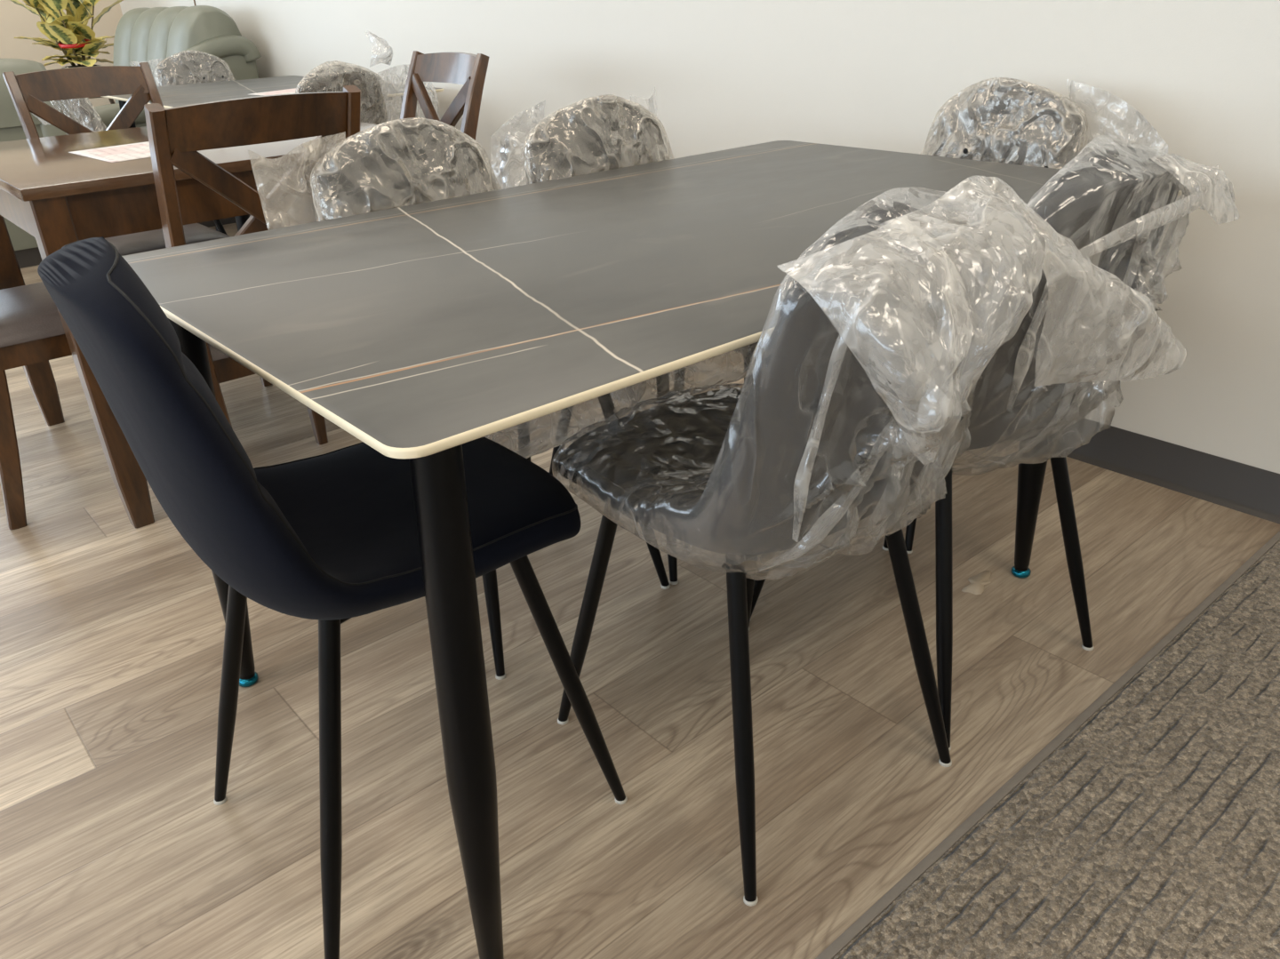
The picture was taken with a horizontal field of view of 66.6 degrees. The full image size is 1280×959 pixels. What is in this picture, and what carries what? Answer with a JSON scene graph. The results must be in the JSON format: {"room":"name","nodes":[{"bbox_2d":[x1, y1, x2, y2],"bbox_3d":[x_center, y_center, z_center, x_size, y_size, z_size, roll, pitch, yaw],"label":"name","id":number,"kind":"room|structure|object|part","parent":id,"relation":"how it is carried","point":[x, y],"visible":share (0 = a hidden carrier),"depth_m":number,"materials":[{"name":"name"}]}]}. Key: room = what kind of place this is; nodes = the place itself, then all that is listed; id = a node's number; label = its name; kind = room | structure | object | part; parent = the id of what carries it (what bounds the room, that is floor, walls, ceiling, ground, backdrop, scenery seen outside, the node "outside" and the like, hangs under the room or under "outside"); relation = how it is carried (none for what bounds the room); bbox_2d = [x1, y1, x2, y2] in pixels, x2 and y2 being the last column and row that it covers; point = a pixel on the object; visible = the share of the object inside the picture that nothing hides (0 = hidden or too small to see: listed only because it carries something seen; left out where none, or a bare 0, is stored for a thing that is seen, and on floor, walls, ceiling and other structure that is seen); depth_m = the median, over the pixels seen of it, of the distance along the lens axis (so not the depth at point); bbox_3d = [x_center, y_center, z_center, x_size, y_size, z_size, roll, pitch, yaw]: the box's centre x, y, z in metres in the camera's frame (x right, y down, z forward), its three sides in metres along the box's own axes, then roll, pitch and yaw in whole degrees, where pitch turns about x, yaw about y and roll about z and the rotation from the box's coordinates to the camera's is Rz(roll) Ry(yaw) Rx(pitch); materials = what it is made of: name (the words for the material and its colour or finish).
{"room":"store","nodes":[
{"label":"store","id":0,"kind":"room"},
{"bbox_2d":[0,0,122,107],"bbox_3d":[-4.230,-3.426,6.366,1.381,2.850,0.100,-23,33,-35],"label":"wall","id":1,"kind":"structure","parent":0,"point":[16,20],"depth_m":6.62,"materials":[{"name":"beige paint"}]},
{"bbox_2d":[0,223,1279,958],"bbox_3d":[-2.303,0.389,1.809,6.131,0.001,11.100,-23,33,-35],"label":"floor","id":2,"kind":"structure","parent":0,"point":[116,844],"depth_m":1.62,"materials":[{"name":"brown wood"}]},
{"bbox_2d":[0,58,66,268],"bbox_3d":[-3.298,-1.514,4.666,1.028,0.899,0.997,-23,33,-35],"label":"armchair","id":3,"kind":"object","parent":2,"relation":"on","point":[25,245],"visible":0.29,"depth_m":4.44,"materials":[{"name":"green leather"}]},
{"bbox_3d":[-3.060,-1.332,4.455,0.680,0.581,0.188,-23,33,-35],"label":"backrest","id":4,"kind":"part","parent":3,"relation":"part of","materials":[{"name":"brown wood"}]},
{"bbox_2d":[0,58,46,127],"bbox_3d":[-2.978,-1.676,4.539,0.440,0.519,0.446,-23,33,-35],"label":"cushion","id":5,"kind":"object","parent":3,"relation":"on","point":[9,117],"depth_m":4.38,"materials":[{"name":"green leather"}]},
{"bbox_3d":[-2.987,-1.616,4.916,0.160,0.670,0.930,-23,33,-35],"label":"armrest","id":6,"kind":"part","parent":3,"relation":"part of","materials":[{"name":"green leather"}]},
{"bbox_2d":[0,281,71,529],"bbox_3d":[-1.446,-0.420,2.318,0.571,0.934,0.400,-23,33,-35],"label":"wooden chair","id":7,"kind":"object","parent":2,"relation":"on","point":[32,331],"visible":0.3,"depth_m":2.21,"materials":[{"name":"brown wood"}]},
{"bbox_3d":[-1.474,-0.302,2.086,0.158,0.934,0.042,-23,33,-35],"label":"post","id":8,"kind":"part","parent":7,"relation":"part of","materials":[{"name":"brown wood"}]},
{"bbox_3d":[-1.398,-0.433,2.358,0.444,0.055,0.400,-23,33,-35],"label":"seat","id":9,"kind":"part","parent":7,"relation":"part of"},
{"bbox_3d":[-1.398,-0.385,2.381,0.415,0.055,0.382,-23,33,-35],"label":"seat frame","id":10,"kind":"part","parent":7,"relation":"part of","materials":[{"name":"brown wood"}]},
{"bbox_2d":[86,96,115,103],"bbox_3d":[-3.558,-2.234,6.440,0.500,0.612,0.500,-23,33,-35],"label":"side table","id":11,"kind":"object","parent":2,"relation":"on","point":[111,100],"visible":0.02,"depth_m":6.39,"materials":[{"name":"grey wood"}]},
{"bbox_2d":[10,0,123,68],"bbox_3d":[-3.582,-2.859,6.165,0.542,0.754,0.633,8,29,20],"label":"potted plant","id":12,"kind":"object","parent":11,"relation":"on","point":[69,34],"visible":0.93,"depth_m":6.11,"materials":[{"name":"green plant"}]},
{"bbox_3d":[-3.609,-2.822,6.169,0.252,0.411,0.285,14,31,29],"label":"stem","id":13,"kind":"part","parent":12,"relation":"part of","materials":[{"name":"plant"}]},
{"bbox_3d":[-3.437,-2.277,6.536,0.108,0.594,0.028,-23,33,-35],"label":"leg","id":14,"kind":"part","parent":11,"relation":"part of","materials":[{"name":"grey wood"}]},
{"bbox_2d":[31,67,226,234],"bbox_3d":[-2.036,-1.201,3.954,0.622,0.892,0.434,-23,33,-35],"label":"dining chair","id":15,"kind":"object","parent":2,"relation":"on","point":[78,110],"visible":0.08,"depth_m":3.63,"materials":[{"name":"clear plastic"}]},
{"bbox_3d":[-2.012,-1.400,3.883,0.515,0.454,0.408,-23,33,-35],"label":"upholstered seat","id":16,"kind":"part","parent":15,"relation":"part of","materials":[{"name":"clear plastic"}]},
{"bbox_3d":[-1.744,-1.034,4.065,0.143,0.469,0.025,-5,27,-6],"label":"leg","id":17,"kind":"part","parent":15,"relation":"part of","materials":[{"name":"black metal"}]},
{"bbox_2d":[2,62,271,386],"bbox_3d":[-1.501,-0.739,2.955,0.400,0.934,0.571,-23,33,-35],"label":"wooden chair","id":18,"kind":"object","parent":2,"relation":"on","point":[28,92],"visible":0.38,"depth_m":2.90,"materials":[{"name":"brown wood"}]},
{"bbox_3d":[-1.761,-0.743,2.983,0.042,0.934,0.158,-23,33,-35],"label":"post","id":19,"kind":"part","parent":18,"relation":"part of","materials":[{"name":"brown wood"}]},
{"bbox_3d":[-1.679,-1.195,2.935,0.342,0.083,0.074,-23,33,-35],"label":"rail","id":20,"kind":"part","parent":18,"relation":"part of","materials":[{"name":"brown wood"}]},
{"bbox_3d":[-1.492,-0.857,3.188,0.042,0.934,0.158,-23,33,-35],"label":"post","id":21,"kind":"part","parent":18,"relation":"part of","materials":[{"name":"brown wood"}]},
{"bbox_3d":[-1.459,-0.711,2.915,0.400,0.055,0.444,-23,33,-35],"label":"seat","id":22,"kind":"part","parent":18,"relation":"part of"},
{"bbox_3d":[-1.187,-0.487,2.995,0.038,0.420,0.042,-23,33,-35],"label":"leg","id":23,"kind":"part","parent":18,"relation":"part of","materials":[{"name":"brown wood"}]},
{"bbox_2d":[94,5,261,227],"bbox_3d":[-2.837,-2.071,5.531,0.997,1.084,1.434,-23,33,-35],"label":"sofa","id":24,"kind":"object","parent":2,"relation":"on","point":[142,35],"visible":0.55,"depth_m":5.15,"materials":[{"name":"green leather"}]},
{"bbox_2d":[113,7,150,103],"bbox_3d":[-2.996,-2.517,5.919,0.446,0.625,0.330,-23,33,-35],"label":"cushion","id":25,"kind":"object","parent":24,"relation":"on","point":[122,42],"depth_m":5.73,"materials":[{"name":"green leather"}]},
{"bbox_2d":[129,7,168,65],"bbox_3d":[-2.779,-2.412,5.693,0.446,0.625,0.330,-23,33,-35],"label":"cushion","id":26,"kind":"object","parent":24,"relation":"on","point":[140,30],"depth_m":5.51,"materials":[{"name":"green leather"}]},
{"bbox_2d":[147,6,188,83],"bbox_3d":[-2.563,-2.306,5.467,0.446,0.625,0.330,-23,33,-35],"label":"cushion","id":27,"kind":"object","parent":24,"relation":"on","point":[158,29],"depth_m":5.29,"materials":[{"name":"green leather"}]},
{"bbox_3d":[-2.434,-1.841,5.129,0.930,0.807,0.160,-23,33,-35],"label":"armrest","id":28,"kind":"part","parent":24,"relation":"part of","materials":[{"name":"green leather"}]},
{"bbox_2d":[166,5,241,57],"bbox_3d":[-2.347,-2.201,5.241,0.446,0.625,0.330,-23,33,-35],"label":"cushion","id":29,"kind":"object","parent":24,"relation":"on","point":[192,26],"depth_m":5.05,"materials":[{"name":"green leather"}]},
{"bbox_2d":[133,50,234,231],"bbox_3d":[-2.089,-1.643,4.842,0.488,0.888,0.546,-23,33,-35],"label":"dining chair","id":30,"kind":"object","parent":2,"relation":"on","point":[190,67],"visible":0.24,"depth_m":4.80,"materials":[{"name":"clear plastic"}]},
{"bbox_3d":[-2.077,-1.841,4.763,0.408,0.454,0.515,-23,33,-35],"label":"upholstered seat","id":31,"kind":"part","parent":30,"relation":"part of","materials":[{"name":"clear plastic"}]},
{"bbox_2d":[0,121,378,528],"bbox_3d":[-1.139,-0.515,2.652,0.940,0.775,0.935,-23,33,-35],"label":"wooden table","id":32,"kind":"object","parent":2,"relation":"on","point":[58,196],"visible":0.32,"depth_m":2.15,"materials":[{"name":"brown wood"}]},
{"bbox_3d":[-1.736,-0.504,2.703,0.066,0.751,0.066,-23,33,-35],"label":"leg","id":33,"kind":"part","parent":32,"relation":"part of","materials":[{"name":"brown wood"}]},
{"bbox_3d":[-1.183,-0.234,2.124,0.066,0.751,0.066,-23,33,-35],"label":"leg","id":34,"kind":"part","parent":32,"relation":"part of","materials":[{"name":"brown wood"}]},
{"bbox_2d":[68,141,151,162],"bbox_3d":[-1.199,-0.796,2.350,0.305,0.001,0.261,21,35,38],"label":"sheet","id":35,"kind":"object","parent":32,"relation":"on","point":[113,154],"visible":0.53,"depth_m":2.32,"materials":[{"name":"paper"}]},
{"bbox_3d":[-1.095,-0.774,3.191,0.066,0.751,0.066,-23,33,-35],"label":"leg","id":36,"kind":"part","parent":32,"relation":"part of","materials":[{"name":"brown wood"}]},
{"bbox_2d":[144,85,360,444],"bbox_3d":[-0.857,-0.378,2.188,0.400,0.934,0.571,-23,33,-35],"label":"wooden chair","id":37,"kind":"object","parent":2,"relation":"on","point":[175,134],"visible":0.2,"depth_m":1.84,"materials":[{"name":"brown wood"}]},
{"bbox_3d":[-0.867,-0.260,1.955,0.042,0.934,0.158,-23,33,-35],"label":"post","id":38,"kind":"part","parent":37,"relation":"part of","materials":[{"name":"brown wood"}]},
{"bbox_3d":[-0.899,-0.391,2.235,0.400,0.055,0.444,-23,33,-35],"label":"seat","id":39,"kind":"part","parent":37,"relation":"part of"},
{"bbox_3d":[-0.895,-0.342,2.257,0.382,0.055,0.415,-23,33,-35],"label":"seat frame","id":40,"kind":"part","parent":37,"relation":"part of","materials":[{"name":"brown wood"}]},
{"bbox_3d":[-0.709,-0.676,1.828,0.342,0.083,0.074,-23,33,-35],"label":"rail","id":41,"kind":"part","parent":37,"relation":"part of","materials":[{"name":"brown wood"}]},
{"bbox_3d":[-0.882,-0.291,2.583,0.038,0.420,0.042,-23,33,-35],"label":"leg","id":42,"kind":"part","parent":37,"relation":"part of","materials":[{"name":"brown wood"}]},
{"bbox_3d":[-0.597,-0.373,2.160,0.042,0.934,0.158,-23,33,-35],"label":"post","id":43,"kind":"part","parent":37,"relation":"part of","materials":[{"name":"brown wood"}]},
{"bbox_2d":[102,75,443,231],"bbox_3d":[-1.619,-1.324,4.324,0.960,0.750,1.500,-23,33,-35],"label":"dining table","id":44,"kind":"object","parent":2,"relation":"on","point":[172,96],"visible":0.09,"depth_m":4.18,"materials":[{"name":"grey stone"}]},
{"bbox_3d":[-2.326,-1.407,4.538,0.094,0.728,0.055,-2,27,1],"label":"leg","id":45,"kind":"part","parent":44,"relation":"part of","materials":[{"name":"brown wood"}]},
{"bbox_3d":[-1.493,-1.001,3.667,0.055,0.728,0.094,2,27,8],"label":"leg","id":46,"kind":"part","parent":44,"relation":"part of","materials":[{"name":"black metal"}]},
{"bbox_2d":[250,88,298,95],"bbox_3d":[-1.425,-1.607,4.035,0.302,0.001,0.353,17,32,33],"label":"sheet","id":47,"kind":"object","parent":44,"relation":"on","point":[287,91],"visible":0.4,"depth_m":4.02,"materials":[{"name":"paper"}]},
{"bbox_3d":[-1.631,-1.638,4.166,0.640,0.026,1.180,-23,33,-35],"label":"under frame","id":48,"kind":"part","parent":44,"relation":"part of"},
{"bbox_3d":[-0.912,-1.246,4.109,0.094,0.728,0.055,-2,27,1],"label":"leg","id":49,"kind":"part","parent":44,"relation":"part of","materials":[{"name":"brown wood"}]},
{"bbox_2d":[37,236,627,958],"bbox_3d":[-0.360,0.095,1.262,0.515,0.882,0.425,-22,33,-34],"label":"dining chair","id":50,"kind":"object","parent":2,"relation":"on","point":[332,539],"visible":0.89,"depth_m":1.08,"materials":[{"name":"black fabric"}]},
{"bbox_3d":[-0.579,0.271,1.385,0.151,0.468,0.025,-6,27,-7],"label":"leg","id":51,"kind":"part","parent":50,"relation":"part of","materials":[{"name":"black metal"}]},
{"bbox_3d":[-0.368,-0.097,1.166,0.515,0.454,0.408,-22,33,-34],"label":"upholstered seat","id":52,"kind":"part","parent":50,"relation":"part of","materials":[{"name":"black fabric"}]},
{"bbox_3d":[-0.364,0.381,1.151,0.025,0.468,0.151,7,28,18],"label":"leg","id":53,"kind":"part","parent":50,"relation":"part of","materials":[{"name":"black metal"}]},
{"bbox_3d":[-0.345,0.082,1.271,0.256,0.024,0.266,-22,33,-34],"label":"seat frame","id":54,"kind":"part","parent":50,"relation":"part of","materials":[{"name":"black metal"}]},
{"bbox_3d":[-0.100,0.272,1.344,0.143,0.469,0.025,-5,27,-5],"label":"leg","id":55,"kind":"part","parent":50,"relation":"part of","materials":[{"name":"black metal"}]},
{"bbox_2d":[295,32,438,222],"bbox_3d":[-1.151,-1.221,3.828,0.557,0.980,0.634,19,34,36],"label":"dining chair","id":56,"kind":"object","parent":2,"relation":"on","point":[333,76],"visible":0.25,"depth_m":3.52,"materials":[{"name":"clear plastic"}]},
{"bbox_3d":[-1.208,-0.857,3.675,0.025,0.468,0.151,-10,28,-16],"label":"leg","id":57,"kind":"part","parent":56,"relation":"part of","materials":[{"name":"clear plastic"}]},
{"bbox_3d":[-1.231,-1.334,3.690,0.515,0.454,0.408,19,34,36],"label":"upholstered seat","id":58,"kind":"part","parent":56,"relation":"part of","materials":[{"name":"clear plastic"}]},
{"bbox_2d":[400,50,489,140],"bbox_3d":[-0.752,-0.793,3.006,0.571,0.934,0.400,-23,33,-35],"label":"wooden chair","id":59,"kind":"object","parent":2,"relation":"on","point":[469,70],"visible":0.28,"depth_m":2.95,"materials":[{"name":"brown wood"}]},
{"bbox_3d":[-0.725,-0.911,3.238,0.158,0.934,0.042,-23,33,-35],"label":"post","id":60,"kind":"part","parent":59,"relation":"part of","materials":[{"name":"brown wood"}]},
{"bbox_3d":[-0.580,-1.250,2.958,0.074,0.083,0.342,-23,33,-35],"label":"rail","id":61,"kind":"part","parent":59,"relation":"part of","materials":[{"name":"brown wood"}]},
{"bbox_3d":[-0.491,-0.797,2.993,0.158,0.934,0.042,-23,33,-35],"label":"post","id":62,"kind":"part","parent":59,"relation":"part of","materials":[{"name":"brown wood"}]},
{"bbox_2d":[248,117,670,679],"bbox_3d":[-0.298,-0.180,1.795,0.487,0.889,0.540,-24,34,-36],"label":"dining chair","id":63,"kind":"object","parent":2,"relation":"on","point":[399,164],"visible":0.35,"depth_m":1.74,"materials":[{"name":"clear plastic"}]},
{"bbox_3d":[-0.285,-0.378,1.718,0.408,0.454,0.515,-24,34,-36],"label":"upholstered seat","id":64,"kind":"part","parent":63,"relation":"part of","materials":[{"name":"clear plastic"}]},
{"bbox_3d":[-0.265,0.110,1.679,0.025,0.469,0.143,-6,27,-7],"label":"leg","id":65,"kind":"part","parent":63,"relation":"part of","materials":[{"name":"black metal"}]},
{"bbox_3d":[-0.252,-0.106,2.109,0.025,0.468,0.151,-7,27,-9],"label":"leg","id":66,"kind":"part","parent":63,"relation":"part of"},
{"bbox_3d":[-0.019,0.000,1.879,0.143,0.469,0.025,5,27,13],"label":"leg","id":67,"kind":"part","parent":63,"relation":"part of","materials":[{"name":"black metal"}]},
{"bbox_2d":[491,94,769,584],"bbox_3d":[0.042,-0.338,2.082,0.432,0.889,0.598,-22,33,-34],"label":"dining chair","id":68,"kind":"object","parent":2,"relation":"on","point":[597,134],"visible":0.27,"depth_m":2.01,"materials":[{"name":"clear plastic"}]},
{"bbox_3d":[-0.164,-0.143,2.176,0.151,0.468,0.025,7,28,18],"label":"leg","id":69,"kind":"part","parent":68,"relation":"part of","materials":[{"name":"black metal"}]},
{"bbox_3d":[0.049,-0.518,1.972,0.408,0.454,0.515,-22,33,-34],"label":"upholstered seat","id":70,"kind":"part","parent":68,"relation":"part of","materials":[{"name":"clear plastic"}]},
{"bbox_3d":[0.054,-0.030,1.934,0.025,0.469,0.143,-4,27,-4],"label":"leg","id":71,"kind":"part","parent":68,"relation":"part of","materials":[{"name":"black metal"}]},
{"bbox_3d":[0.096,-0.246,2.361,0.025,0.468,0.151,-5,27,-6],"label":"leg","id":72,"kind":"part","parent":68,"relation":"part of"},
{"bbox_3d":[0.314,-0.134,2.119,0.143,0.469,0.025,6,28,16],"label":"leg","id":73,"kind":"part","parent":68,"relation":"part of","materials":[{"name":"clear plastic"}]},
{"bbox_2d":[121,140,1193,958],"bbox_3d":[0.084,-0.078,1.717,1.525,0.750,0.944,-23,33,-35],"label":"dining table","id":74,"kind":"object","parent":2,"relation":"on","point":[422,332],"visible":0.68,"depth_m":1.20,"materials":[{"name":"grey stone"}]},
{"bbox_3d":[-0.681,0.023,1.571,0.089,0.727,0.055,-3,27,-1],"label":"leg","id":75,"kind":"part","parent":74,"relation":"part of","materials":[{"name":"black metal"}]},
{"bbox_3d":[-0.190,0.256,1.069,0.055,0.728,0.102,2,27,8],"label":"leg","id":76,"kind":"part","parent":74,"relation":"part of","materials":[{"name":"black metal"}]},
{"bbox_3d":[0.278,-0.374,2.285,0.058,0.727,0.078,-23,33,-35],"label":"leg","id":77,"kind":"part","parent":74,"relation":"part of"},
{"bbox_3d":[0.735,-0.151,1.807,0.058,0.726,0.072,-23,33,-35],"label":"leg","id":78,"kind":"part","parent":74,"relation":"part of","materials":[{"name":"black metal"}]},
{"bbox_2d":[552,176,1185,906],"bbox_3d":[0.239,0.031,1.324,0.536,0.898,0.672,-23,33,-35],"label":"dining chair","id":79,"kind":"object","parent":2,"relation":"on","point":[864,372],"visible":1,"depth_m":1.08,"materials":[{"name":"clear plastic"}]},
{"bbox_3d":[-0.076,0.197,1.491,0.143,0.469,0.025,7,28,18],"label":"leg","id":80,"kind":"part","parent":79,"relation":"part of","materials":[{"name":"black metal"}]},
{"bbox_3d":[0.131,0.315,1.243,0.025,0.468,0.151,-4,27,-4],"label":"leg","id":81,"kind":"part","parent":79,"relation":"part of","materials":[{"name":"black metal"}]},
{"bbox_3d":[0.152,0.017,1.362,0.266,0.024,0.256,-20,32,-32],"label":"seat frame","id":82,"kind":"part","parent":79,"relation":"part of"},
{"bbox_3d":[0.192,0.098,1.667,0.025,0.469,0.143,-3,27,-2],"label":"leg","id":83,"kind":"part","parent":79,"relation":"part of","materials":[{"name":"black metal"}]},
{"bbox_3d":[0.158,-0.161,1.254,0.408,0.454,0.515,-20,32,-32],"label":"upholstered seat","id":84,"kind":"part","parent":79,"relation":"part of","materials":[{"name":"clear plastic"}]},
{"bbox_3d":[0.399,0.216,1.419,0.151,0.468,0.025,9,29,20],"label":"leg","id":85,"kind":"part","parent":79,"relation":"part of","materials":[{"name":"black metal"}]},
{"bbox_2d":[961,570,991,595],"bbox_3d":[0.676,0.204,1.945,0.042,0.001,0.102,14,31,30],"label":"scrap","id":86,"kind":"object","parent":2,"relation":"on","point":[976,587],"visible":1,"depth_m":1.94,"materials":[{"name":"beige paper"}]},
{"bbox_2d":[749,135,1238,751],"bbox_3d":[0.518,-0.102,1.577,0.453,0.890,0.590,-20,32,-32],"label":"dining chair","id":87,"kind":"object","parent":2,"relation":"on","point":[1115,204],"visible":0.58,"depth_m":1.30,"materials":[{"name":"clear plastic"}]},
{"bbox_3d":[0.254,0.063,1.732,0.143,0.469,0.025,7,28,18],"label":"leg","id":88,"kind":"part","parent":87,"relation":"part of","materials":[{"name":"black metal"}]},
{"bbox_3d":[0.521,-0.036,1.909,0.025,0.469,0.143,-3,27,-3],"label":"leg","id":89,"kind":"part","parent":87,"relation":"part of","materials":[{"name":"black metal"}]},
{"bbox_3d":[0.463,0.181,1.484,0.025,0.468,0.151,-5,27,-5],"label":"leg","id":90,"kind":"part","parent":87,"relation":"part of","materials":[{"name":"black metal"}]},
{"bbox_3d":[0.483,-0.118,1.603,0.266,0.024,0.256,-20,32,-32],"label":"seat frame","id":91,"kind":"part","parent":87,"relation":"part of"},
{"bbox_3d":[0.488,-0.296,1.496,0.408,0.454,0.515,-20,32,-32],"label":"upholstered seat","id":92,"kind":"part","parent":87,"relation":"part of","materials":[{"name":"clear plastic"}]},
{"bbox_3d":[0.730,0.081,1.662,0.151,0.468,0.025,8,29,20],"label":"leg","id":93,"kind":"part","parent":87,"relation":"part of","materials":[{"name":"black metal"}]},
{"bbox_2d":[904,77,1164,553],"bbox_3d":[0.657,-0.368,2.094,0.560,0.890,0.566,-20,32,-31],"label":"dining chair","id":94,"kind":"object","parent":2,"relation":"on","point":[1006,121],"visible":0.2,"depth_m":2.04,"materials":[{"name":"clear plastic"}]},
{"bbox_3d":[0.579,-0.087,2.005,0.025,0.469,0.143,8,28,19],"label":"leg","id":95,"kind":"part","parent":94,"relation":"part of","materials":[{"name":"black metal"}]},
{"bbox_3d":[0.618,-0.574,2.037,0.515,0.454,0.408,-20,32,-31],"label":"upholstered seat","id":96,"kind":"part","parent":94,"relation":"part of","materials":[{"name":"clear plastic"}]},
{"bbox_2d":[815,530,1279,958],"bbox_3d":[0.201,1.606,-0.813,6.087,0.010,3.392,-23,33,-35],"label":"mat","id":97,"kind":"object","parent":2,"relation":"on","point":[1148,827],"visible":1,"depth_m":1.35,"materials":[{"name":"grey carpet"}]},
{"bbox_2d":[120,0,1279,473],"bbox_3d":[-0.002,-1.875,2.957,0.100,2.850,11.300,-23,33,-35],"label":"wall","id":98,"kind":"structure","parent":0,"point":[1204,76],"depth_m":2.38,"materials":[{"name":"white paint"}]},
{"bbox_2d":[315,203,1279,524],"bbox_3d":[0.000,-0.629,3.539,0.022,0.102,11.100,-23,33,-35],"label":"baseboard","id":99,"kind":"structure","parent":98,"relation":"attached to","point":[1250,490],"depth_m":2.25,"materials":[{"name":"plastic"}]}
]}

